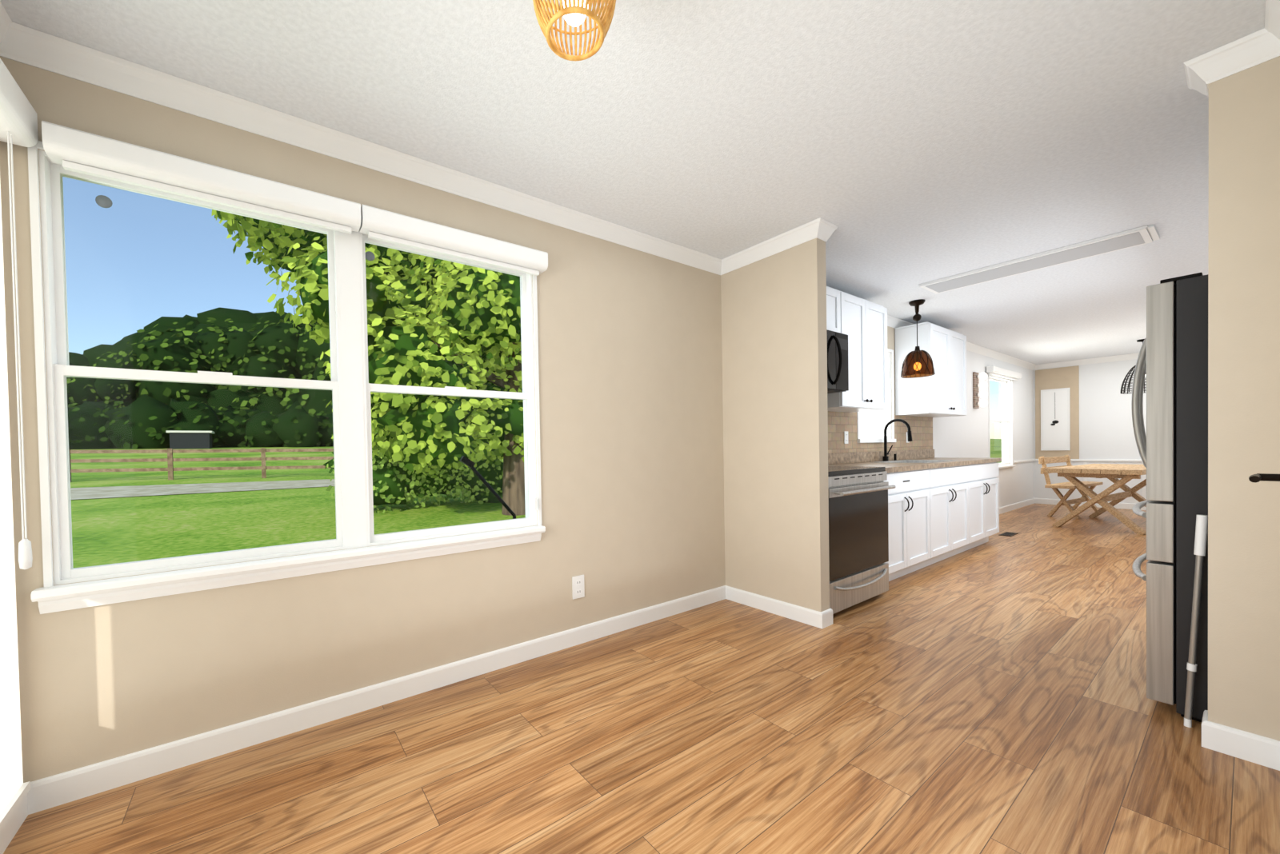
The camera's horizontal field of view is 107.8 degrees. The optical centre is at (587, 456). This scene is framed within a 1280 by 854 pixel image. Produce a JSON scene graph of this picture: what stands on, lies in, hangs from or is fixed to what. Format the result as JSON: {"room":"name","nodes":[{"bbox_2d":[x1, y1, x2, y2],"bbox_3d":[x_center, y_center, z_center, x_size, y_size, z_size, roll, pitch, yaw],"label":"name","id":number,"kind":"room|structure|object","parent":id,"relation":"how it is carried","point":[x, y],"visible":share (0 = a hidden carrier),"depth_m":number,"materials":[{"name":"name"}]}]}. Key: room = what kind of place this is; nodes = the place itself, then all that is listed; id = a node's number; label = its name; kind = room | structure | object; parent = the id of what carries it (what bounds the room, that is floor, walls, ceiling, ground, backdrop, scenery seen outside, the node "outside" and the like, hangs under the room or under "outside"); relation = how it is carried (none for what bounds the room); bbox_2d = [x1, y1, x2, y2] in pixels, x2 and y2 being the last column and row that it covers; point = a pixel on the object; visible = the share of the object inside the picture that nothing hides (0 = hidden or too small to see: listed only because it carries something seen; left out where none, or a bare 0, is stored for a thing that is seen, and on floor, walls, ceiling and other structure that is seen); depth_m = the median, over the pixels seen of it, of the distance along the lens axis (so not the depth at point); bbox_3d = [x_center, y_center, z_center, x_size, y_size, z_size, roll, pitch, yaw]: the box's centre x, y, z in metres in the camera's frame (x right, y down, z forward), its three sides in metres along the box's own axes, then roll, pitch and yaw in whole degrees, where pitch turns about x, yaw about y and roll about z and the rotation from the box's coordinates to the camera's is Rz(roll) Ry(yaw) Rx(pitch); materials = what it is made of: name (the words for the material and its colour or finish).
{"room":"empty dining room","nodes":[
{"label":"empty dining room","id":0,"kind":"room"},
{"bbox_2d":[0,56,44,783],"bbox_3d":[-1.163,-0.092,0.479,0.150,2.400,2.220,-2,1,-35],"label":"wall","id":1,"kind":"structure","parent":0,"point":[27,611],"depth_m":1.43,"materials":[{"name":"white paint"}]},
{"bbox_2d":[0,1,25,63],"bbox_3d":[-1.119,-1.249,0.490,0.051,0.085,2.130,-2,1,-35],"label":"crown molding","id":2,"kind":"structure","parent":1,"relation":"attached to","point":[9,30],"depth_m":1.39,"materials":[{"name":"white"}]},
{"bbox_2d":[0,781,35,853],"bbox_3d":[-1.091,1.060,0.514,0.013,0.094,2.190,-2,1,-35],"label":"baseboard","id":3,"kind":"structure","parent":1,"relation":"attached to","point":[26,807],"depth_m":1.37,"materials":[{"name":"white wood"}]},
{"bbox_2d":[0,58,38,832],"bbox_3d":[-1.280,-0.024,0.806,0.088,2.070,1.490,-2,1,-35],"label":"blinds","id":4,"kind":"object","parent":1,"relation":"attached to","point":[18,121],"visible":0.98,"depth_m":1.35,"materials":[{"name":"white"}]},
{"bbox_2d":[16,61,1033,778],"bbox_3d":[2.963,-0.235,4.800,11.870,2.400,0.120,-2,1,-35],"label":"wall","id":5,"kind":"structure","parent":0,"point":[684,430],"depth_m":2.27,"materials":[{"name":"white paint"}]},
{"bbox_2d":[27,120,547,614],"bbox_3d":[-0.993,-0.279,1.968,1.810,1.500,0.208,-2,1,-35],"label":"window","id":6,"kind":"structure","parent":5,"relation":"in","point":[349,228],"depth_m":1.77,"materials":[{"name":"white"}]},
{"bbox_2d":[0,24,723,275],"bbox_3d":[-0.404,-1.291,2.333,3.337,0.085,0.051,-2,1,-35],"label":"crown molding","id":7,"kind":"structure","parent":5,"relation":"attached to","point":[67,58],"depth_m":1.83,"materials":[{"name":"white"}]},
{"bbox_2d":[32,585,726,812],"bbox_3d":[-0.371,1.018,2.383,3.337,0.094,0.013,-2,1,-35],"label":"baseboard","id":8,"kind":"structure","parent":5,"relation":"attached to","point":[134,767],"depth_m":1.87,"materials":[{"name":"white wood"}]},
{"bbox_2d":[572,575,584,599],"bbox_3d":[-0.053,0.736,2.608,0.078,0.125,0.008,-2,1,-35],"label":"outlet","id":9,"kind":"object","parent":5,"relation":"attached to","point":[578,588],"visible":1,"depth_m":2.60,"materials":[{"name":"white plastic"}]},
{"bbox_2d":[826,286,842,333],"bbox_3d":[1.520,-1.112,3.508,0.888,0.377,0.324,-2,1,-35],"label":"upper cabinet","id":10,"kind":"object","parent":5,"relation":"attached to","point":[834,297],"depth_m":3.59,"materials":[{"name":"white wood"}]},
{"bbox_2d":[826,329,848,393],"bbox_3d":[1.545,-0.695,3.431,0.810,0.435,0.473,-2,1,-35],"label":"over-the-range microwave","id":11,"kind":"object","parent":10,"relation":"attached to","point":[838,376],"visible":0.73,"depth_m":3.41,"materials":[{"name":"black metal"}]},
{"bbox_2d":[827,292,887,412],"bbox_3d":[2.224,-0.860,4.002,0.805,0.922,0.324,-2,1,-35],"label":"upper cabinet","id":12,"kind":"object","parent":5,"relation":"attached to","point":[862,323],"depth_m":3.86,"materials":[{"name":"white wood"}]},
{"bbox_2d":[856,348,895,443],"bbox_3d":[2.871,-0.622,4.714,0.790,0.970,0.146,-2,1,-35],"label":"kitchen window","id":13,"kind":"structure","parent":5,"relation":"in","point":[870,426],"depth_m":4.75,"materials":[{"name":"white"}]},
{"bbox_2d":[827,411,932,453],"bbox_3d":[2.574,-0.172,4.450,3.711,0.500,0.006,-2,1,-35],"label":"tile backsplash","id":14,"kind":"structure","parent":5,"relation":"attached to","point":[839,423],"depth_m":4.66,"materials":[{"name":"beige tile"}]},
{"bbox_2d":[844,431,848,443],"bbox_3d":[2.402,-0.172,4.321,0.070,0.115,0.008,-2,1,-35],"label":"outlet","id":15,"kind":"object","parent":14,"relation":"attached to","point":[846,437],"visible":1,"depth_m":4.31,"materials":[{"name":"white plastic"}]},
{"bbox_2d":[905,432,909,443],"bbox_3d":[3.508,-0.205,5.095,0.070,0.115,0.008,-2,1,-35],"label":"outlet","id":16,"kind":"object","parent":14,"relation":"attached to","point":[906,438],"visible":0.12,"depth_m":5.08,"materials":[{"name":"white plastic"}]},
{"bbox_2d":[828,449,933,463],"bbox_3d":[2.926,0.003,4.680,2.838,0.100,0.021,-2,1,-35],"label":"backsplash","id":17,"kind":"structure","parent":5,"relation":"attached to","point":[841,458],"depth_m":4.50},
{"bbox_2d":[894,321,967,417],"bbox_3d":[3.765,-0.905,5.082,1.020,0.922,0.324,-2,1,-35],"label":"upper cabinet","id":18,"kind":"object","parent":5,"relation":"attached to","point":[943,394],"depth_m":4.86,"materials":[{"name":"white wood"}]},
{"bbox_2d":[887,315,1036,370],"bbox_3d":[4.396,-1.432,5.698,8.193,0.085,0.051,-2,1,-35],"label":"crown molding","id":19,"kind":"structure","parent":5,"relation":"attached to","point":[892,322],"depth_m":6.57,"materials":[{"name":"white"}]},
{"bbox_2d":[972,372,987,408],"bbox_3d":[5.338,-0.898,6.306,0.160,0.490,0.135,-2,1,-35],"label":"wall decor","id":20,"kind":"object","parent":5,"relation":"attached to","point":[977,402],"visible":1,"depth_m":6.30,"materials":[{"name":"brown metal"}]},
{"bbox_2d":[986,365,1021,468],"bbox_3d":[6.232,-0.555,7.032,1.400,1.470,0.208,-2,1,-35],"label":"dining window","id":21,"kind":"structure","parent":5,"relation":"in","point":[1006,426],"depth_m":7.30,"materials":[{"name":"white"}]},
{"bbox_2d":[999,498,1036,514],"bbox_3d":[5.949,0.832,6.814,4.480,0.094,0.013,-2,1,-35],"label":"baseboard","id":22,"kind":"structure","parent":5,"relation":"attached to","point":[1006,509],"depth_m":7.48,"materials":[{"name":"white wood"}]},
{"bbox_2d":[1012,458,1035,463],"bbox_3d":[7.248,0.085,7.718,1.220,0.040,0.022,-2,1,-35],"label":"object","id":23,"kind":"structure","parent":5,"relation":"attached to","point":[1030,460],"depth_m":7.68,"materials":[{"name":"white"}]},
{"bbox_2d":[0,0,1265,364],"bbox_3d":[3.791,-1.482,3.565,11.870,0.100,3.090,-2,1,-35],"label":"ceiling","id":24,"kind":"structure","parent":0,"point":[907,147],"depth_m":1.83,"materials":[{"name":"white paint"}]},
{"bbox_2d":[532,0,615,60],"bbox_3d":[-0.034,-1.176,1.141,0.208,0.293,0.208,-2,1,-35],"label":"rattan pendant light","id":25,"kind":"object","parent":24,"relation":"hanging from","point":[574,13],"visible":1,"depth_m":1.14,"materials":[{"name":"brown wicker"}]},
{"bbox_2d":[900,299,935,378],"bbox_3d":[3.043,-1.084,4.293,0.257,0.688,0.256,-2,1,-35],"label":"pendant light","id":26,"kind":"object","parent":24,"relation":"hanging from","point":[918,362],"visible":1,"depth_m":4.24,"materials":[{"name":"black metal"}]},
{"bbox_2d":[918,224,1159,294],"bbox_3d":[3.228,-1.409,3.430,0.362,0.020,1.236,-2,1,-35],"label":"recessed light","id":27,"kind":"object","parent":24,"relation":"in","point":[1136,237],"visible":1,"depth_m":3.30,"materials":[{"name":"white plastic"}]},
{"bbox_2d":[1120,339,1146,394],"bbox_3d":[7.329,-1.190,6.137,0.389,0.693,0.388,-2,1,-35],"label":"pendant light","id":28,"kind":"object","parent":24,"relation":"hanging from","point":[1128,377],"visible":0.29,"depth_m":6.19,"materials":[{"name":"black metal"}]},
{"bbox_2d":[3,504,1279,853],"bbox_3d":[3.838,1.007,3.603,11.870,0.080,3.090,-2,1,-35],"label":"floor","id":29,"kind":"structure","parent":0,"point":[989,696],"depth_m":1.66,"materials":[{"name":"laminate"}]},
{"bbox_2d":[828,466,895,614],"bbox_3d":[1.644,0.550,3.333,0.820,0.926,0.732,-2,1,-35],"label":"stove","id":30,"kind":"object","parent":29,"relation":"on","point":[858,545],"visible":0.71,"depth_m":3.06,"materials":[{"name":"silver metal"}]},
{"bbox_2d":[883,470,936,581],"bbox_3d":[2.356,0.552,3.920,0.993,0.875,0.614,-2,1,-35],"label":"base cabinet","id":31,"kind":"object","parent":29,"relation":"on","point":[912,504],"depth_m":3.74,"materials":[{"name":"white wood"}]},
{"bbox_2d":[828,457,1000,473],"bbox_3d":[3.102,0.073,4.433,2.838,0.040,0.628,-2,1,-35],"label":"countertop","id":32,"kind":"structure","parent":31,"relation":"on","point":[941,462],"depth_m":4.10,"materials":[{"name":"brown stone"}]},
{"bbox_2d":[882,419,912,460],"bbox_3d":[3.052,-0.157,4.570,0.102,0.417,0.261,-2,1,-35],"label":"faucet","id":33,"kind":"object","parent":32,"relation":"on","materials":[{"name":"black metal"}]},
{"bbox_2d":[869,460,936,463],"bbox_3d":[3.124,0.140,4.437,0.796,0.183,0.456,-2,1,-35],"label":"sink","id":34,"kind":"object","parent":32,"relation":"in","point":[870,462],"depth_m":4.56,"materials":[{"name":"silver metal"}]},
{"bbox_2d":[936,464,975,562],"bbox_3d":[3.096,0.531,4.439,1.052,0.875,0.614,-2,1,-35],"label":"base cabinet","id":35,"kind":"object","parent":29,"relation":"on","point":[940,509],"depth_m":4.27,"materials":[{"name":"white wood"}]},
{"bbox_2d":[972,460,1000,547],"bbox_3d":[3.837,0.509,4.958,0.993,0.875,0.614,-2,1,-35],"label":"base cabinet","id":36,"kind":"object","parent":29,"relation":"on","point":[985,482],"depth_m":4.74,"materials":[{"name":"white wood"}]},
{"bbox_2d":[999,532,1017,536],"bbox_3d":[4.925,0.914,5.439,0.300,0.006,0.110,-2,1,-35],"label":"floor vent","id":37,"kind":"object","parent":29,"relation":"in","point":[1008,534],"visible":1,"depth_m":5.41,"materials":[{"name":"brown metal"}]},
{"bbox_2d":[1038,455,1146,535],"bbox_3d":[6.895,0.449,6.030,2.310,0.879,1.536,-2,1,-35],"label":"dining set","id":38,"kind":"object","parent":29,"relation":"on","point":[1112,473],"visible":0.69,"depth_m":5.78,"materials":[{"name":"brown wood"}]},
{"bbox_2d":[1131,272,1207,722],"bbox_3d":[2.812,0.155,1.829,0.905,1.715,0.866,-2,1,-35],"label":"fridge","id":39,"kind":"object","parent":29,"relation":"on","point":[1172,363],"visible":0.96,"depth_m":1.81,"materials":[{"name":"grey metal"}]},
{"bbox_2d":[1184,514,1207,727],"bbox_3d":[2.281,0.622,1.742,0.033,0.806,0.056,-2,1,-35],"label":"mop","id":40,"kind":"object","parent":29,"relation":"on","point":[1201,538],"visible":0.94,"depth_m":1.74,"materials":[{"name":"silver metal"}]},
{"bbox_2d":[720,238,829,611],"bbox_3d":[1.210,-0.176,3.071,0.100,2.400,0.700,-2,1,-35],"label":"wall","id":41,"kind":"structure","parent":0,"point":[776,488],"depth_m":2.97,"materials":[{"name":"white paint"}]},
{"bbox_2d":[723,217,831,274],"bbox_3d":[1.167,-1.330,2.972,0.074,0.085,0.691,-2,1,-35],"label":"crown molding","id":42,"kind":"structure","parent":41,"relation":"attached to","point":[820,228],"depth_m":2.90,"materials":[{"name":"white"}]},
{"bbox_2d":[726,585,828,628],"bbox_3d":[1.207,0.978,3.045,0.036,0.094,0.683,-2,1,-35],"label":"baseboard","id":43,"kind":"structure","parent":41,"relation":"attached to","point":[806,616],"depth_m":2.98,"materials":[{"name":"white wood"}]},
{"bbox_2d":[825,223,838,242],"bbox_3d":[1.275,-1.333,3.047,0.068,0.085,0.691,-2,1,-35],"label":"crown molding","id":44,"kind":"structure","parent":41,"relation":"attached to","point":[834,227],"depth_m":2.77,"materials":[{"name":"white"}]},
{"bbox_2d":[1033,337,1267,519],"bbox_3d":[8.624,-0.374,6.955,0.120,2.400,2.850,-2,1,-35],"label":"wall","id":45,"kind":"structure","parent":0,"point":[1238,370],"depth_m":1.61,"materials":[{"name":"white paint"}]},
{"bbox_2d":[1040,388,1070,450],"bbox_3d":[7.888,-0.614,7.843,0.028,1.040,0.350,-2,1,-35],"label":"framed picture","id":46,"kind":"object","parent":45,"relation":"attached to","point":[1055,419],"visible":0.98,"depth_m":7.83,"materials":[{"name":"white paper"}]},
{"bbox_2d":[1036,352,1139,370],"bbox_3d":[8.533,-1.528,6.889,0.051,0.085,2.730,-2,1,-35],"label":"crown molding","id":47,"kind":"structure","parent":45,"relation":"attached to","point":[1131,356],"depth_m":7.51,"materials":[{"name":"white wood"}]},
{"bbox_2d":[1036,498,1146,510],"bbox_3d":[8.592,0.780,6.934,0.013,0.094,2.790,-2,1,-35],"label":"baseboard","id":48,"kind":"structure","parent":45,"relation":"attached to","point":[1039,501],"depth_m":7.56,"materials":[{"name":"white wood"}]},
{"bbox_2d":[1248,473,1279,483],"bbox_3d":[1.654,0.001,1.117,1.010,2.090,0.075,-2,1,-35],"label":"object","id":49,"kind":"structure","parent":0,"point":[1257,478],"depth_m":1.32,"materials":[{"name":"black metal"}]},
{"bbox_2d":[1264,56,1279,741],"bbox_3d":[0.911,-0.131,0.486,3.557,2.400,0.150,-2,1,-35],"label":"wall","id":50,"kind":"structure","parent":0,"point":[1271,489],"depth_m":1.52,"materials":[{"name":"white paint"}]},
{"bbox_2d":[1184,44,1251,97],"bbox_3d":[2.427,-1.330,1.403,0.068,0.085,0.756,-2,1,-35],"label":"crown molding","id":51,"kind":"structure","parent":50,"relation":"attached to","point":[1198,79],"depth_m":1.58,"materials":[{"name":"white"}]},
{"bbox_2d":[1251,0,1279,67],"bbox_3d":[0.853,-1.287,0.539,3.337,0.085,0.055,-2,1,-35],"label":"crown molding","id":52,"kind":"structure","parent":50,"relation":"attached to","point":[1266,42],"depth_m":1.49,"materials":[{"name":"white"}]},
{"bbox_2d":[1270,738,1279,771],"bbox_3d":[0.909,1.021,0.557,3.337,0.094,0.013,-2,1,-35],"label":"baseboard","id":53,"kind":"structure","parent":50,"relation":"attached to","point":[1274,744],"depth_m":1.52,"materials":[{"name":"white wood"}]},
{"label":"outside","id":54,"kind":"structure","parent":0,"visible":0},
{"bbox_2d":[66,209,1001,568],"bbox_3d":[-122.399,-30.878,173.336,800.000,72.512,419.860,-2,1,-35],"label":"garden","id":55,"kind":"object","parent":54,"point":[254,339],"depth_m":11.43,"materials":[{"name":"green plant"}]}
]}

